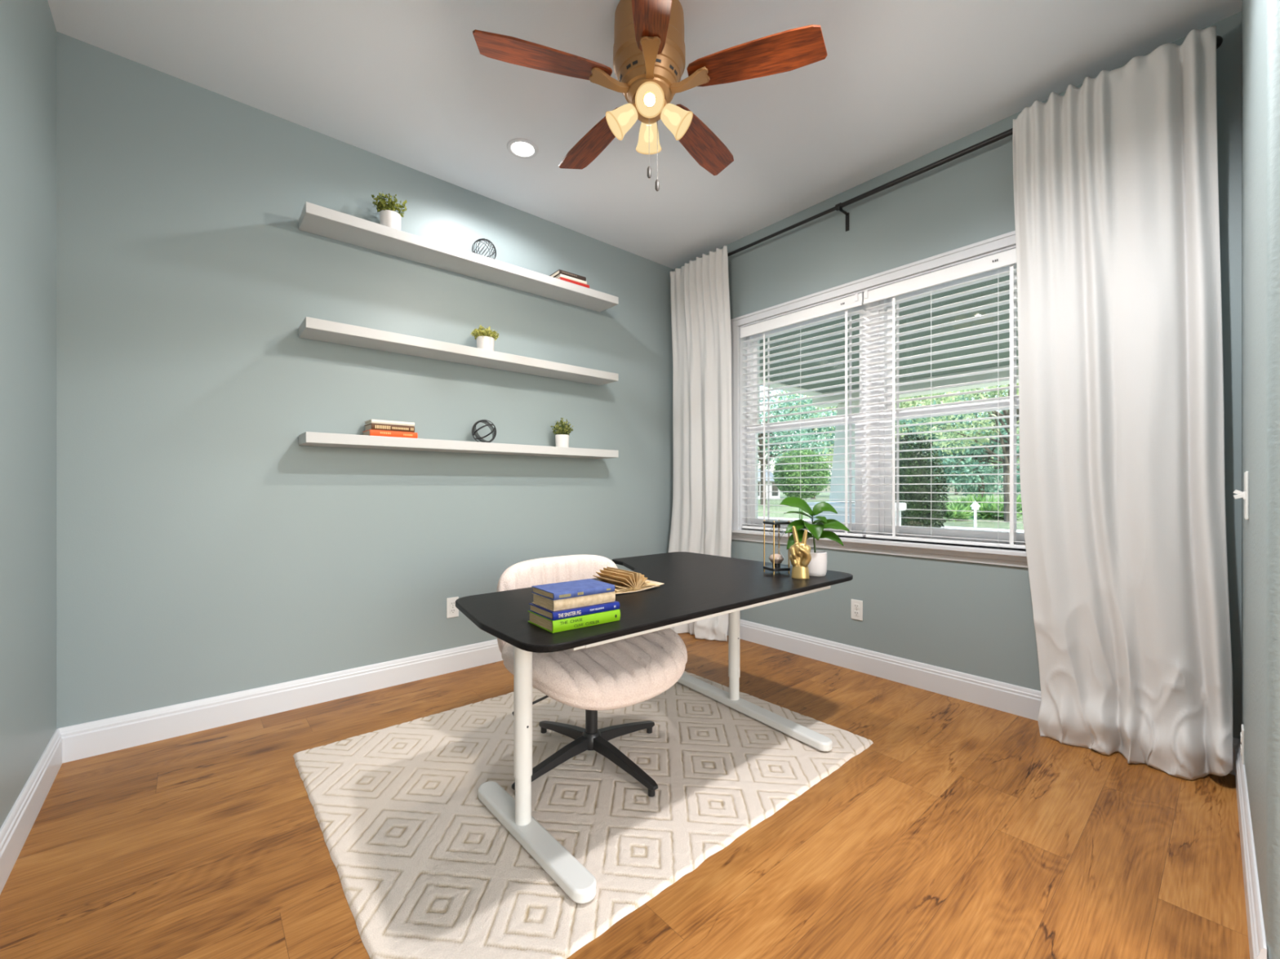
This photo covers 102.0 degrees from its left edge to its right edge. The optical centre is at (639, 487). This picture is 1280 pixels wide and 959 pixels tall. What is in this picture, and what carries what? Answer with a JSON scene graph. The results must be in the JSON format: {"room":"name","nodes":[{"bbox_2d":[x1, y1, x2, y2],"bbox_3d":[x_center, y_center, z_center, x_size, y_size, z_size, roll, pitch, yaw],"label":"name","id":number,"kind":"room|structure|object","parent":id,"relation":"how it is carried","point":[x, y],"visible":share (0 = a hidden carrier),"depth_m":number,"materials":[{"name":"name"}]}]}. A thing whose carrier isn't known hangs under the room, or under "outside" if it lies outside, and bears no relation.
{"room":"office","nodes":[
{"label":"office","id":0,"kind":"room"},
{"bbox_2d":[0,0,57,828],"bbox_3d":[-1.307,-0.361,0.780,0.140,2.923,3.289,0,0,-41],"label":"wall","id":1,"kind":"structure","parent":0,"point":[28,30],"depth_m":1.68,"materials":[{"name":"grey paint"}]},
{"bbox_2d":[0,728,62,894],"bbox_3d":[-1.248,1.031,0.831,0.017,0.138,3.289,0,0,-41],"label":"baseboard","id":2,"kind":"structure","parent":1,"relation":"attached to","point":[17,826],"depth_m":1.64,"materials":[{"name":"white paint"}]},
{"bbox_2d":[57,31,673,728],"bbox_3d":[-1.063,-0.361,3.256,3.745,2.923,0.140,0,0,-41],"label":"wall","id":3,"kind":"structure","parent":0,"point":[204,551],"depth_m":2.56,"materials":[{"name":"grey paint"}]},
{"bbox_2d":[57,639,502,763],"bbox_3d":[-1.019,1.031,3.189,3.445,0.138,0.017,0,0,-41],"label":"baseboard","id":4,"kind":"structure","parent":3,"relation":"attached to","point":[87,740],"depth_m":2.48,"materials":[{"name":"white paint"}]},
{"bbox_2d":[446,596,458,618],"bbox_3d":[-1.121,0.717,3.107,0.072,0.120,0.009,0,0,-41],"label":"wall outlet","id":5,"kind":"object","parent":3,"relation":"attached to","point":[451,611],"visible":0.9,"depth_m":3.10,"materials":[{"name":"white plastic"}]},
{"bbox_2d":[449,601,455,606],"bbox_3d":[-1.120,0.696,3.105,0.034,0.030,0.003,0,0,-41],"label":"socket","id":6,"kind":"object","parent":5,"relation":"attached to","point":[451,603],"depth_m":3.10,"materials":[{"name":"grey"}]},
{"bbox_2d":[449,608,455,613],"bbox_3d":[-1.120,0.739,3.105,0.034,0.030,0.003,0,0,-41],"label":"socket","id":7,"kind":"object","parent":5,"relation":"attached to","point":[452,611],"depth_m":3.10,"materials":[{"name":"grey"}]},
{"bbox_2d":[298,201,617,311],"bbox_3d":[-0.932,-1.321,3.130,1.873,0.051,0.220,0,0,-41],"label":"floating shelf","id":8,"kind":"object","parent":3,"relation":"attached to","point":[314,219],"visible":1,"depth_m":2.92,"materials":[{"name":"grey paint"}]},
{"bbox_2d":[371,192,407,230],"bbox_3d":[-1.339,-1.455,2.764,0.179,0.216,0.159,0,0,-41],"label":"potted herb","id":9,"kind":"object","parent":8,"relation":"on","point":[388,216],"visible":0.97,"depth_m":2.73,"materials":[{"name":"white ceramic"}]},
{"bbox_2d":[379,209,400,230],"bbox_3d":[-1.332,-1.401,2.767,0.104,0.110,0.104,0,0,-41],"label":"pot","id":10,"kind":"object","parent":9,"relation":"on","point":[389,218],"depth_m":2.73,"materials":[{"name":"white ceramic"}]},
{"bbox_2d":[471,238,496,259],"bbox_3d":[-0.934,-1.417,3.111,0.138,0.142,0.142,0,0,-41],"label":"orb","id":11,"kind":"object","parent":8,"relation":"on","point":[480,239],"visible":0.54,"depth_m":3.08,"materials":[{"name":"grey metal"}]},
{"bbox_2d":[558,276,589,288],"bbox_3d":[-0.480,-1.367,3.537,0.226,0.042,0.151,0,0,-39],"label":"book","id":12,"kind":"object","parent":8,"relation":"on","point":[560,277],"visible":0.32,"depth_m":3.48,"materials":[{"name":"red paper"}]},
{"bbox_2d":[555,273,586,284],"bbox_3d":[-0.486,-1.399,3.531,0.205,0.021,0.141,0,0,-39],"label":"book","id":13,"kind":"object","parent":12,"relation":"on","point":[560,274],"visible":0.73,"depth_m":3.47,"materials":[{"name":"beige paper"}]},
{"bbox_2d":[550,269,586,280],"bbox_3d":[-0.491,-1.423,3.523,0.206,0.026,0.142,0,0,-39],"label":"book","id":14,"kind":"object","parent":13,"relation":"on","point":[558,272],"visible":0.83,"depth_m":3.46,"materials":[{"name":"brown paper"}]},
{"bbox_2d":[298,316,617,385],"bbox_3d":[-0.932,-0.779,3.130,1.873,0.051,0.220,0,0,-41],"label":"floating shelf","id":15,"kind":"object","parent":3,"relation":"attached to","point":[311,328],"visible":1,"depth_m":2.90,"materials":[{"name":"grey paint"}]},
{"bbox_2d":[470,324,498,351],"bbox_3d":[-0.930,-0.889,3.114,0.167,0.168,0.155,0,0,-7],"label":"potted herb","id":16,"kind":"object","parent":15,"relation":"on","point":[486,339],"visible":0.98,"depth_m":3.08,"materials":[{"name":"white ceramic"}]},
{"bbox_2d":[476,336,494,351],"bbox_3d":[-0.928,-0.852,3.115,0.104,0.092,0.104,0,0,-41],"label":"pot","id":17,"kind":"object","parent":16,"relation":"on","point":[487,343],"depth_m":3.07,"materials":[{"name":"white ceramic"}]},
{"bbox_2d":[298,431,617,458],"bbox_3d":[-0.932,-0.238,3.130,1.873,0.051,0.220,0,0,-41],"label":"floating shelf","id":18,"kind":"object","parent":3,"relation":"attached to","point":[307,438],"visible":1,"depth_m":2.87,"materials":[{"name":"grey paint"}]},
{"bbox_2d":[362,429,417,438],"bbox_3d":[-1.341,-0.281,2.783,0.236,0.034,0.152,0,0,-42],"label":"book","id":19,"kind":"object","parent":18,"relation":"on","point":[371,432],"visible":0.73,"depth_m":2.72,"materials":[{"name":"orange paper"}]},
{"bbox_2d":[364,423,414,432],"bbox_3d":[-1.344,-0.316,2.784,0.214,0.033,0.142,0,0,-42],"label":"book","id":20,"kind":"object","parent":19,"relation":"on","point":[371,426],"visible":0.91,"depth_m":2.73,"materials":[{"name":"brown paper"}]},
{"bbox_2d":[364,419,414,426],"bbox_3d":[-1.345,-0.343,2.785,0.214,0.020,0.141,0,0,-42],"label":"book","id":21,"kind":"object","parent":20,"relation":"on","point":[371,421],"visible":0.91,"depth_m":2.73,"materials":[{"name":"beige paper"}]},
{"bbox_2d":[471,419,496,442],"bbox_3d":[-0.934,-0.337,3.110,0.142,0.144,0.142,0,0,-41],"label":"orb","id":22,"kind":"object","parent":18,"relation":"on","point":[493,432],"visible":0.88,"depth_m":3.10,"materials":[{"name":"grey metal"}]},
{"bbox_2d":[550,417,573,447],"bbox_3d":[-0.520,-0.367,3.469,0.140,0.205,0.142,0,0,35],"label":"potted herb","id":23,"kind":"object","parent":18,"relation":"on","point":[562,431],"visible":0.98,"depth_m":3.44,"materials":[{"name":"white ceramic"}]},
{"bbox_2d":[555,434,568,447],"bbox_3d":[-0.520,-0.308,3.468,0.092,0.088,0.092,0,0,-41],"label":"pot","id":24,"kind":"object","parent":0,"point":[561,440],"depth_m":3.43,"materials":[{"name":"white ceramic"}]},
{"bbox_2d":[0,632,1249,958],"bbox_3d":[0.361,1.160,0.344,5.395,0.120,6.449,0,0,-41],"label":"floor","id":25,"kind":"structure","parent":0,"point":[963,831],"depth_m":1.56,"materials":[{"name":"brown wood"}]},
{"bbox_2d":[293,671,873,958],"bbox_3d":[-0.207,1.093,2.180,1.916,0.013,1.520,0,0,-41],"label":"area rug","id":26,"kind":"object","parent":25,"relation":"on","point":[425,870],"visible":0.72,"depth_m":1.76,"materials":[{"name":"beige carpet"}]},
{"bbox_2d":[496,554,687,796],"bbox_3d":[-0.220,0.699,2.104,0.734,0.772,0.818,0,0,-41],"label":"desk chair","id":27,"kind":"object","parent":26,"relation":"on","point":[633,670],"visible":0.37,"depth_m":1.94,"materials":[{"name":"beige fabric"}]},
{"bbox_2d":[455,551,853,903],"bbox_3d":[-0.016,0.731,2.172,1.602,0.708,1.165,0,0,-41],"label":"desk","id":28,"kind":"object","parent":26,"relation":"on","point":[696,587],"visible":0.89,"depth_m":1.68,"materials":[{"name":"black wood"}]},
{"bbox_2d":[528,608,620,633],"bbox_3d":[-0.186,0.361,1.465,0.213,0.031,0.151,0,0,-38],"label":"book","id":29,"kind":"object","parent":28,"relation":"on","point":[573,623],"visible":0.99,"depth_m":1.40,"materials":[{"name":"green paper"}]},
{"bbox_2d":[528,600,619,620],"bbox_3d":[-0.185,0.335,1.465,0.212,0.020,0.145,0,0,-38],"label":"book","id":30,"kind":"object","parent":29,"relation":"on","point":[574,612],"visible":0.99,"depth_m":1.41,"materials":[{"name":"blue paper"}]},
{"bbox_2d":[531,591,615,611],"bbox_3d":[-0.187,0.310,1.467,0.196,0.029,0.131,0,0,-38],"label":"book","id":31,"kind":"object","parent":30,"relation":"on","point":[600,598],"visible":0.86,"depth_m":1.41,"materials":[{"name":"beige paper"}]},
{"bbox_2d":[531,578,614,600],"bbox_3d":[-0.188,0.286,1.465,0.194,0.019,0.133,0,0,-38],"label":"book","id":32,"kind":"object","parent":31,"relation":"on","point":[569,589],"visible":1,"depth_m":1.44,"materials":[{"name":"blue paper"}]},
{"bbox_2d":[592,567,663,594],"bbox_3d":[-0.060,0.342,1.961,0.232,0.067,0.195,0,0,-39],"label":"open book","id":33,"kind":"object","parent":28,"relation":"on","point":[624,581],"visible":0.88,"depth_m":1.90,"materials":[{"name":"beige paper"}]},
{"bbox_2d":[763,520,790,574],"bbox_3d":[0.606,0.261,2.301,0.090,0.232,0.090,0,0,-19],"label":"hourglass","id":34,"kind":"object","parent":28,"relation":"on","point":[775,559],"visible":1,"depth_m":2.28,"materials":[{"name":"black metal"}]},
{"bbox_2d":[772,563,780,567],"bbox_3d":[0.606,0.341,2.301,0.035,0.019,0.035,0,0,-19],"label":"cup","id":35,"kind":"object","parent":34,"relation":"on","point":[776,565],"depth_m":2.29,"materials":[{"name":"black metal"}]},
{"bbox_2d":[789,525,811,579],"bbox_3d":[0.666,0.269,2.152,0.087,0.218,0.076,0,0,17],"label":"sculpture","id":36,"kind":"object","parent":28,"relation":"on","point":[800,557],"visible":1,"depth_m":2.14,"materials":[{"name":"gold metal"}]},
{"bbox_2d":[779,497,849,576],"bbox_3d":[0.747,0.208,2.234,0.304,0.337,0.144,0,0,0],"label":"potted plant","id":37,"kind":"object","parent":28,"relation":"on","point":[817,566],"visible":0.91,"depth_m":2.23,"materials":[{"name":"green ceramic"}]},
{"bbox_2d":[808,550,826,576],"bbox_3d":[0.760,0.327,2.246,0.096,0.101,0.096,0,0,0],"label":"pot","id":38,"kind":"object","parent":28,"relation":"on","point":[817,566],"depth_m":2.20,"materials":[{"name":"white ceramic"}]},
{"bbox_2d":[47,0,1242,268],"bbox_3d":[0.361,-1.883,0.344,5.395,0.120,6.449,0,0,-41],"label":"ceiling","id":39,"kind":"structure","parent":0,"point":[409,83],"depth_m":2.31,"materials":[{"name":"white paint"}]},
{"bbox_2d":[506,137,538,159],"bbox_3d":[-0.630,-1.820,2.785,0.168,0.006,0.168,0,0,-41],"label":"recessed light","id":40,"kind":"object","parent":39,"relation":"in","point":[521,148],"visible":1,"depth_m":2.78,"materials":[{"name":"white paint"}]},
{"bbox_2d":[472,0,826,191],"bbox_3d":[0.008,-1.490,2.033,1.235,0.666,1.211,0,0,-41],"label":"ceiling fan","id":41,"kind":"object","parent":39,"relation":"hanging from","point":[649,50],"visible":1,"depth_m":1.91,"materials":[{"name":"brown wood"}]},
{"bbox_2d":[643,91,655,106],"bbox_3d":[0.034,-1.461,1.950,0.048,0.057,0.056,0,0,-6],"label":"bulb","id":42,"kind":"object","parent":41,"relation":"attached to","point":[645,93],"depth_m":1.93,"materials":[{"name":"white glass"}]},
{"bbox_2d":[673,10,1241,738],"bbox_3d":[1.447,-0.361,3.091,0.160,2.923,3.389,0,0,-41],"label":"wall","id":43,"kind":"structure","parent":0,"point":[969,618],"depth_m":2.78,"materials":[{"name":"grey paint"}]},
{"bbox_2d":[746,301,879,538],"bbox_3d":[1.138,-0.434,3.494,0.080,1.478,0.979,0,0,-41],"label":"window","id":44,"kind":"structure","parent":43,"relation":"in","point":[861,513],"depth_m":3.20,"materials":[{"name":"white plastic"}]},
{"bbox_2d":[851,599,862,621],"bbox_3d":[1.306,0.736,3.125,0.009,0.120,0.072,0,0,-41],"label":"wall outlet","id":45,"kind":"object","parent":43,"relation":"attached to","point":[856,605],"visible":1,"depth_m":3.12,"materials":[{"name":"white plastic"}]},
{"bbox_2d":[853,604,859,608],"bbox_3d":[1.304,0.715,3.123,0.003,0.030,0.034,0,0,-41],"label":"socket","id":46,"kind":"object","parent":45,"relation":"attached to","point":[855,606],"depth_m":3.12,"materials":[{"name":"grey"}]},
{"bbox_2d":[853,610,859,616],"bbox_3d":[1.304,0.757,3.123,0.003,0.030,0.034,0,0,-41],"label":"socket","id":47,"kind":"object","parent":45,"relation":"attached to","point":[856,613],"depth_m":3.12,"materials":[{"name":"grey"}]},
{"bbox_2d":[730,230,1025,549],"bbox_3d":[1.398,-0.471,3.124,0.170,1.552,2.061,0,0,-41],"label":"window","id":48,"kind":"structure","parent":43,"relation":"in","point":[985,535],"depth_m":3.08,"materials":[{"name":"white plastic"}]},
{"bbox_2d":[740,293,866,537],"bbox_3d":[1.054,-0.437,3.464,0.076,1.468,0.907,0,0,-41],"label":"window blind","id":49,"kind":"object","parent":48,"relation":"attached to","point":[857,300],"visible":0.93,"depth_m":3.39,"materials":[{"name":"white plastic"}]},
{"bbox_2d":[863,248,1026,549],"bbox_3d":[1.669,-0.437,2.752,0.076,1.468,0.954,0,0,-41],"label":"window blind","id":50,"kind":"object","parent":48,"relation":"attached to","point":[1006,258],"visible":0.67,"depth_m":2.76,"materials":[{"name":"white plastic"}]},
{"bbox_2d":[731,528,1027,568],"bbox_3d":[1.386,0.344,3.114,0.202,0.078,2.073,0,0,-41],"label":"window sill","id":51,"kind":"structure","parent":43,"relation":"attached to","point":[976,554],"depth_m":2.87,"materials":[{"name":"white paint"}]},
{"bbox_2d":[727,35,1222,256],"bbox_3d":[1.255,-1.644,3.104,0.114,0.144,2.972,0,0,-41],"label":"curtain rod","id":52,"kind":"object","parent":43,"relation":"attached to","point":[839,206],"visible":0.55,"depth_m":2.87,"materials":[{"name":"black metal"}]},
{"bbox_2d":[668,245,732,641],"bbox_3d":[0.376,-0.324,3.886,0.286,2.840,0.612,0,0,-41],"label":"window curtain","id":53,"kind":"object","parent":52,"relation":"hanging from","point":[701,522],"visible":0.88,"depth_m":3.91,"materials":[{"name":"white fabric"}]},
{"bbox_2d":[1012,26,1232,780],"bbox_3d":[1.952,-0.326,2.159,0.173,2.846,0.681,0,0,-43],"label":"window curtain","id":54,"kind":"object","parent":52,"relation":"hanging from","point":[1116,185],"visible":1,"depth_m":2.13,"materials":[{"name":"white fabric"}]},
{"bbox_2d":[726,619,1239,775],"bbox_3d":[1.282,1.031,3.147,0.017,0.138,3.089,0,0,-41],"label":"baseboard","id":55,"kind":"structure","parent":43,"relation":"attached to","point":[1015,700],"depth_m":2.89,"materials":[{"name":"white paint"}]},
{"bbox_2d":[1241,0,1279,958],"bbox_3d":[1.901,-0.361,1.418,1.340,2.923,0.334,0,0,-41],"label":"wall","id":56,"kind":"structure","parent":0,"point":[1260,19],"depth_m":1.19,"materials":[{"name":"grey paint"}]},
{"bbox_2d":[1233,471,1248,519],"bbox_3d":[1.892,0.024,1.633,0.120,0.150,0.031,0,0,-42],"label":"light switch","id":57,"kind":"object","parent":56,"relation":"attached to","point":[1245,495],"visible":1,"depth_m":1.59,"materials":[{"name":"white plastic"}]},
{"bbox_2d":[1240,724,1244,764],"bbox_3d":[2.122,0.903,1.827,0.072,0.120,0.009,0,0,-42],"label":"wall outlet","id":58,"kind":"object","parent":56,"relation":"attached to","point":[1242,731],"visible":1,"depth_m":1.80,"materials":[{"name":"white plastic"}]},
{"bbox_2d":[1235,739,1266,958],"bbox_3d":[1.797,1.031,1.538,1.341,0.138,0.017,0,0,-42],"label":"baseboard","id":59,"kind":"structure","parent":56,"relation":"attached to","point":[1255,928],"depth_m":1.34,"materials":[{"name":"white paint"}]},
{"label":"outside","id":60,"kind":"structure","parent":0,"visible":0},
{"bbox_2d":[758,516,1023,533],"bbox_3d":[13.058,1.290,11.271,3.500,0.020,44.000,0,0,-41],"label":"driveway","id":61,"kind":"structure","parent":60,"point":[778,518],"depth_m":16.65,"materials":[{"name":"concrete"}]},
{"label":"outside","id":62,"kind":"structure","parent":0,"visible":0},
{"bbox_2d":[758,492,1023,530],"bbox_3d":[41.648,1.350,68.975,146.805,0.100,170.000,0,0,-41],"label":"lawn","id":63,"kind":"structure","parent":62,"point":[997,524],"depth_m":25.94,"materials":[{"name":"green plant"}]},
{"bbox_2d":[758,468,780,499],"bbox_3d":[13.319,-0.450,60.353,4.600,3.500,6.000,0,0,-14],"label":"house","id":64,"kind":"structure","parent":63,"relation":"on","point":[772,488],"depth_m":58.16,"materials":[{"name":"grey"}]},
{"bbox_2d":[758,390,836,504],"bbox_3d":[10.022,-3.882,39.933,13.138,10.373,11.917,0,0,-41],"label":"tree","id":65,"kind":"object","parent":63,"relation":"on","point":[804,437],"visible":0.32,"depth_m":37.92,"materials":[{"name":"green plant"}]},
{"bbox_2d":[758,386,837,498],"bbox_3d":[19.310,-6.804,60.651,14.386,16.216,14.661,0,0,-41],"label":"tree","id":66,"kind":"object","parent":63,"relation":"on","point":[829,457],"visible":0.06,"depth_m":58.15,"materials":[{"name":"green plant"}]},
{"bbox_2d":[773,448,831,519],"bbox_3d":[5.292,-0.013,16.981,1.851,2.626,1.877,0,0,-41],"label":"round shrub","id":67,"kind":"object","parent":63,"relation":"on","point":[806,459],"visible":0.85,"depth_m":16.51,"materials":[{"name":"green plant"}]},
{"bbox_2d":[810,397,940,491],"bbox_3d":[34.272,-8.058,77.992,21.395,18.723,21.564,0,0,-41],"label":"tree","id":68,"kind":"object","parent":63,"relation":"on","point":[830,468],"visible":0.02,"depth_m":76.95,"materials":[{"name":"green plant"}]},
{"bbox_2d":[829,387,988,462],"bbox_3d":[24.050,-4.843,44.818,11.788,12.298,14.213,0,0,0],"label":"tree","id":69,"kind":"object","parent":63,"relation":"on","point":[914,403],"visible":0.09,"depth_m":41.53,"materials":[{"name":"green plant"}]},
{"bbox_2d":[895,430,950,528],"bbox_3d":[4.683,0.172,8.997,1.223,2.318,1.204,0,0,-41],"label":"topiary shrub","id":70,"kind":"object","parent":63,"relation":"on","point":[920,514],"visible":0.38,"depth_m":8.62,"materials":[{"name":"green plant"}]},
{"bbox_2d":[895,389,1020,498],"bbox_3d":[21.440,-2.472,33.144,9.830,7.558,8.636,0,0,13],"label":"tree","id":71,"kind":"object","parent":63,"relation":"on","point":[968,451],"visible":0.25,"depth_m":32.17,"materials":[{"name":"green plant"}]},
{"bbox_2d":[939,500,978,521],"bbox_3d":[12.494,0.932,20.938,2.196,0.976,2.366,0,0,21],"label":"plant","id":72,"kind":"object","parent":63,"relation":"on","point":[960,515],"visible":0.61,"depth_m":20.44,"materials":[{"name":"green plant"}]},
{"bbox_2d":[902,395,1020,495],"bbox_3d":[60.743,-9.733,99.534,32.301,23.974,33.617,0,0,-41],"label":"tree","id":73,"kind":"object","parent":63,"relation":"on","point":[995,478],"visible":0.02,"depth_m":93.21,"materials":[{"name":"green plant"}]},
{"bbox_2d":[909,382,1019,521],"bbox_3d":[14.132,-2.307,19.901,7.450,7.232,6.573,0,0,-41],"label":"tree","id":74,"kind":"object","parent":63,"relation":"on","point":[1006,450],"visible":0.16,"depth_m":20.04,"materials":[{"name":"green plant"}]},
{"bbox_2d":[944,490,1000,514],"bbox_3d":[15.614,0.786,24.402,3.353,1.369,3.207,0,0,-41],"label":"plant","id":75,"kind":"object","parent":63,"relation":"on","point":[971,499],"visible":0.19,"depth_m":24.23,"materials":[{"name":"green plant"}]},
{"bbox_2d":[969,501,980,527],"bbox_3d":[10.927,0.850,16.900,0.300,0.860,0.300,0,0,-41],"label":"lantern post","id":76,"kind":"object","parent":63,"relation":"on","point":[975,506],"visible":1,"depth_m":16.86,"materials":[{"name":"white metal"}]},
{"bbox_2d":[947,386,1019,479],"bbox_3d":[41.346,-5.478,54.951,16.187,13.672,17.007,0,0,36],"label":"tree","id":77,"kind":"object","parent":63,"relation":"on","point":[1018,461],"visible":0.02,"depth_m":56.48,"materials":[{"name":"green plant"}]},
{"bbox_2d":[969,499,1022,519],"bbox_3d":[14.850,0.932,21.524,2.360,0.947,2.317,0,0,-41],"label":"plant","id":78,"kind":"object","parent":63,"relation":"on","point":[989,507],"visible":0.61,"depth_m":21.28,"materials":[{"name":"green plant"}]},
{"bbox_2d":[994,493,1003,504],"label":"plant","id":79,"kind":"object","parent":63,"relation":"on","point":[1000,494],"depth_m":25.68,"materials":[{"name":"green plant"}]},
{"bbox_2d":[1016,493,1022,514],"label":"plant","id":80,"kind":"object","parent":63,"relation":"on","point":[1018,499],"depth_m":25.13,"materials":[{"name":"green plant"}]},
{"bbox_3d":[4.409,1.225,2.617,3.705,0.150,10.200,0,0,-41],"label":"floor","id":81,"kind":"structure","parent":63,"relation":"on","visible":0},
{"bbox_2d":[807,400,906,526],"bbox_3d":[2.756,0.036,6.633,0.900,2.227,0.900,0,0,-41],"label":"porch column","id":82,"kind":"structure","parent":81,"relation":"on","point":[840,517],"depth_m":6.54,"materials":[{"name":"white"}]},
{"bbox_2d":[760,363,1018,408],"bbox_3d":[4.396,-1.157,2.288,3.235,0.154,9.720,0,0,-41],"label":"beam","id":83,"kind":"structure","parent":82,"relation":"on","point":[1003,374],"depth_m":5.77,"materials":[{"name":"white"}]},
{"bbox_2d":[760,273,1018,392],"bbox_3d":[4.414,-1.285,2.304,3.305,0.100,9.720,0,0,-41],"label":"ceiling","id":84,"kind":"structure","parent":83,"relation":"on","point":[1003,317],"depth_m":4.45,"materials":[{"name":"grey paint"}]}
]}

